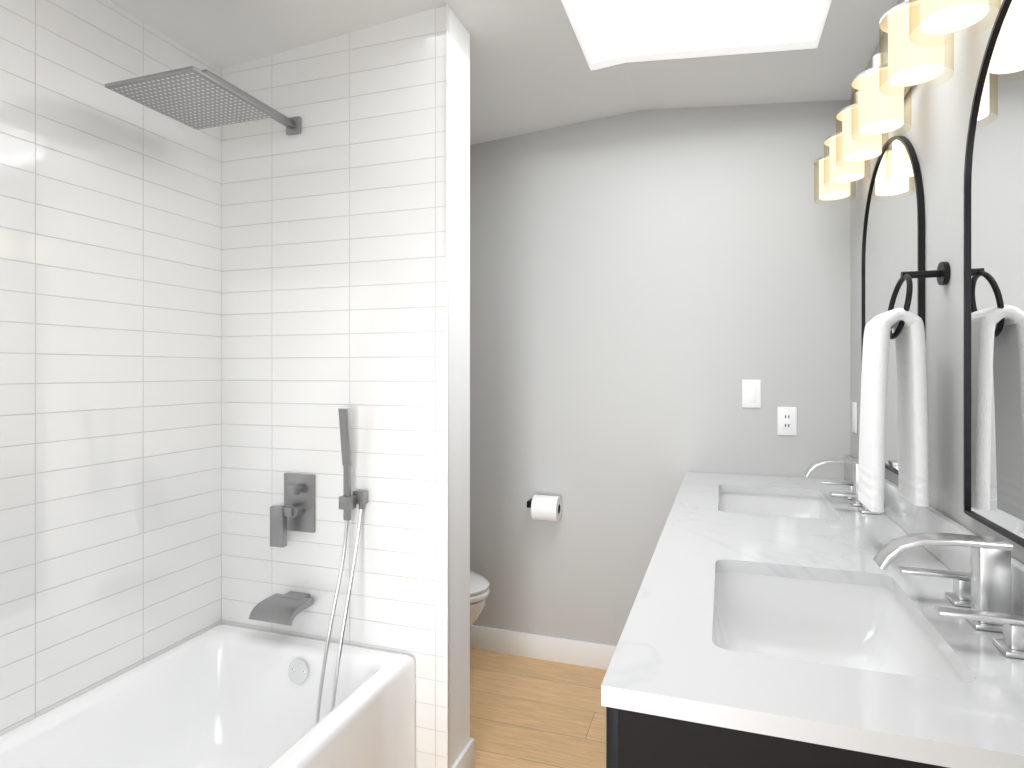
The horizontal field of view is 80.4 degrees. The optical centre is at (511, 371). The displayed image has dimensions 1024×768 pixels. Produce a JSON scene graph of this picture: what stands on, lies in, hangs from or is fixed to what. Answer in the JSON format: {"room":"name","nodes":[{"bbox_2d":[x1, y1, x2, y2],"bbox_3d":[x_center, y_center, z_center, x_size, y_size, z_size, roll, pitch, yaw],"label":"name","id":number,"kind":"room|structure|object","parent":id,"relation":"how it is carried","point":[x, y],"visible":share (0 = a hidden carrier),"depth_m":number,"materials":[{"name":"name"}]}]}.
{"room":"bathroom","nodes":[
{"label":"bathroom","id":0,"kind":"room"},
{"bbox_2d":[0,0,221,734],"bbox_3d":[-1.462,0.080,0.953,0.100,2.500,2.668,0,0,19],"label":"tiled wall","id":1,"kind":"structure","parent":0,"point":[110,384],"depth_m":1.70,"materials":[{"name":"tile"}]},
{"bbox_2d":[222,5,469,767],"bbox_3d":[-0.577,0.095,2.061,0.865,2.470,0.175,0,0,19],"label":"wall","id":2,"kind":"structure","parent":0,"point":[333,255],"depth_m":1.95,"materials":[{"name":"tile"}]},
{"bbox_2d":[105,66,300,134],"bbox_3d":[-0.852,-0.795,1.792,0.300,0.093,0.509,0,0,19],"label":"shower head","id":3,"kind":"object","parent":2,"relation":"attached to","point":[194,97],"visible":1,"depth_m":1.68},
{"bbox_2d":[249,591,313,625],"bbox_3d":[-0.727,0.757,1.938,0.150,0.048,0.154,0,0,19],"label":"tub spout","id":4,"kind":"object","parent":2,"relation":"attached to","point":[287,608],"visible":1,"depth_m":1.90,"materials":[{"name":"grey metal"}]},
{"bbox_2d":[270,473,314,547],"bbox_3d":[-0.717,0.455,1.980,0.128,0.230,0.066,0,0,19],"label":"shower valve","id":5,"kind":"object","parent":2,"relation":"attached to","point":[296,512],"visible":1,"depth_m":1.99,"materials":[{"name":"grey metal"}]},
{"bbox_2d":[315,408,367,724],"bbox_3d":[-0.519,0.615,1.821,0.070,1.001,0.242,0,0,14],"label":"shower","id":6,"kind":"object","parent":2,"relation":"attached to","point":[348,501],"visible":0.85,"depth_m":1.87,"materials":[{"name":"grey metal"}]},
{"bbox_2d":[446,2,448,767],"bbox_3d":[-0.195,0.095,1.836,0.005,2.470,0.011,0,0,19],"label":"trim","id":7,"kind":"structure","parent":2,"relation":"attached to","point":[447,384],"depth_m":1.83,"materials":[{"name":"white"}]},
{"bbox_2d":[452,738,473,767],"bbox_3d":[-0.160,1.275,1.925,0.012,0.110,0.189,0,0,19],"label":"baseboard","id":8,"kind":"structure","parent":2,"relation":"attached to","point":[465,759],"depth_m":1.96,"materials":[{"name":"white wood"}]},
{"bbox_2d":[108,0,898,144],"bbox_3d":[-0.235,-1.146,1.083,2.340,0.199,3.700,0,0,19],"label":"ceiling","id":9,"kind":"structure","parent":0,"point":[530,71],"depth_m":2.13,"materials":[{"name":"white paint"}]},
{"bbox_2d":[561,0,831,69],"bbox_3d":[0.462,-1.543,1.567,0.850,0.906,1.265,0,0,19],"label":"skylight","id":10,"kind":"object","parent":9,"relation":"in","point":[608,33],"depth_m":2.12,"materials":[{"name":"white glass"}]},
{"bbox_2d":[470,648,606,767],"bbox_3d":[-0.235,1.380,1.083,2.340,0.100,3.700,0,0,19],"label":"floor","id":11,"kind":"structure","parent":0,"point":[526,712],"depth_m":2.35,"materials":[{"name":"brown wood"}]},
{"bbox_2d":[0,624,414,767],"bbox_3d":[-0.898,1.100,1.274,0.757,0.460,1.517,0,0,19],"label":"bathtub","id":12,"kind":"object","parent":11,"relation":"on","point":[224,696],"visible":0.96,"depth_m":1.82,"materials":[{"name":"white ceramic"}]},
{"bbox_2d":[470,571,489,626],"bbox_3d":[-0.451,0.915,2.591,0.748,0.830,0.410,0,0,19],"label":"toilet","id":13,"kind":"object","parent":11,"relation":"on","point":[479,589],"visible":0.1,"depth_m":2.45,"materials":[{"name":"white ceramic"}]},
{"bbox_2d":[606,711,932,767],"bbox_3d":[0.723,0.894,1.625,0.668,0.872,1.852,0,0,19],"label":"bathroom vanity","id":14,"kind":"object","parent":11,"relation":"on","point":[632,741],"depth_m":0.81,"materials":[{"name":"black wood"}]},
{"bbox_2d":[601,472,1023,767],"bbox_3d":[0.729,0.444,1.612,0.648,0.028,1.872,0,0,19],"label":"countertop","id":15,"kind":"structure","parent":14,"relation":"on","point":[665,663],"depth_m":0.87,"materials":[{"name":"white stone"}]},
{"bbox_2d":[717,487,836,518],"bbox_3d":[0.872,0.534,2.028,0.397,0.176,0.530,0,0,19],"label":"sink","id":16,"kind":"object","parent":15,"relation":"in","point":[728,498],"depth_m":2.25,"materials":[{"name":"white ceramic"}]},
{"bbox_2d":[804,455,880,514],"bbox_3d":[1.057,0.357,1.965,0.196,0.145,0.262,0,0,19],"label":"faucet","id":17,"kind":"object","parent":15,"relation":"on","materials":[{"name":"silver metal"}]},
{"bbox_2d":[713,563,972,682],"bbox_3d":[0.554,0.534,1.111,0.405,0.176,0.530,0,0,19],"label":"sink","id":18,"kind":"object","parent":15,"relation":"in","point":[853,619],"depth_m":1.31,"materials":[{"name":"white ceramic"}]},
{"bbox_2d":[869,527,1023,658],"bbox_3d":[0.744,0.357,1.047,0.201,0.145,0.262,0,0,19],"label":"faucet","id":19,"kind":"object","parent":15,"relation":"on","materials":[{"name":"silver metal"}]},
{"bbox_2d":[470,100,849,645],"bbox_3d":[0.342,0.080,2.788,2.340,2.500,0.100,0,0,19],"label":"wall","id":20,"kind":"structure","parent":0,"point":[650,290],"depth_m":2.67,"materials":[{"name":"grey paint"}]},
{"bbox_2d":[470,625,616,669],"bbox_3d":[0.044,1.275,2.829,1.550,0.110,0.012,0,0,19],"label":"baseboard","id":21,"kind":"structure","parent":20,"relation":"attached to","point":[564,650],"depth_m":2.79,"materials":[{"name":"white wood"}]},
{"bbox_2d":[527,495,561,521],"bbox_3d":[0.141,0.617,2.740,0.149,0.112,0.117,0,0,19],"label":"toilet paper holder","id":22,"kind":"object","parent":20,"relation":"attached to","point":[545,507],"visible":1,"depth_m":2.69,"materials":[{"name":"white paper"}]},
{"bbox_2d":[742,380,760,407],"bbox_3d":[0.992,0.093,2.510,0.072,0.116,0.008,0,0,19],"label":"switch plate","id":23,"kind":"object","parent":20,"relation":"attached to","point":[751,393],"visible":1,"depth_m":2.51,"materials":[{"name":"white plastic"}]},
{"bbox_2d":[777,407,796,435],"bbox_3d":[1.120,0.203,2.467,0.072,0.116,0.008,0,0,19],"label":"outlet","id":24,"kind":"object","parent":20,"relation":"attached to","point":[786,420],"visible":1,"depth_m":2.46,"materials":[{"name":"white plastic"}]},
{"bbox_2d":[850,0,1023,563],"bbox_3d":[0.809,0.080,0.676,0.100,2.500,3.600,0,0,19],"label":"wall","id":25,"kind":"structure","parent":0,"point":[934,131],"depth_m":1.41,"materials":[{"name":"grey paint"}]},
{"bbox_2d":[852,402,856,432],"bbox_3d":[1.306,0.176,2.313,0.008,0.116,0.072,0,0,19],"label":"electrical outlet plate","id":26,"kind":"object","parent":25,"relation":"attached to","point":[854,417],"visible":1,"depth_m":2.30,"materials":[{"name":"white plastic"}]},
{"bbox_2d":[814,52,912,204],"bbox_3d":[1.071,-0.725,1.865,0.165,0.220,0.820,0,0,19],"label":"sconce","id":27,"kind":"object","parent":25,"relation":"attached to","point":[871,115],"visible":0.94,"depth_m":1.73,"materials":[{"name":"beige glass"}]},
{"bbox_2d":[861,136,924,474],"bbox_3d":[1.142,-0.200,1.841,0.014,0.988,0.643,0,0,19],"label":"mirror","id":28,"kind":"object","parent":25,"relation":"attached to","point":[893,241],"visible":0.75,"depth_m":1.79,"materials":[{"name":"black mirror"}]},
{"bbox_2d":[858,262,949,512],"bbox_3d":[0.919,0.034,1.420,0.167,0.572,0.152,0,0,19],"label":"towel ring","id":29,"kind":"object","parent":25,"relation":"attached to","point":[906,324],"visible":1,"depth_m":1.38,"materials":[{"name":"white fabric"}]},
{"bbox_2d":[858,307,929,512],"bbox_3d":[0.895,0.089,1.428,0.116,0.463,0.150,0,0,19],"label":"towel","id":30,"kind":"object","parent":29,"relation":"hanging from","point":[909,331],"depth_m":1.37,"materials":[{"name":"white fabric"}]},
{"bbox_2d":[845,455,1023,610],"bbox_3d":[1.026,0.380,1.512,0.020,0.099,1.872,0,0,19],"label":"backsplash","id":31,"kind":"structure","parent":25,"relation":"attached to","point":[904,513],"depth_m":1.49,"materials":[{"name":"white stone"}]},
{"bbox_2d":[879,0,1000,95],"bbox_3d":[0.770,-0.725,0.975,0.165,0.220,0.820,0,0,19],"label":"sconce","id":32,"kind":"object","parent":25,"relation":"attached to","point":[916,30],"visible":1,"depth_m":1.25,"materials":[{"name":"beige glass"}]},
{"bbox_2d":[964,0,1023,546],"bbox_3d":[0.841,-0.200,0.951,0.014,0.988,0.643,0,0,19],"label":"mirror","id":33,"kind":"object","parent":25,"relation":"attached to","point":[994,329],"visible":0.98,"depth_m":1.12,"materials":[{"name":"black mirror"}]}
]}

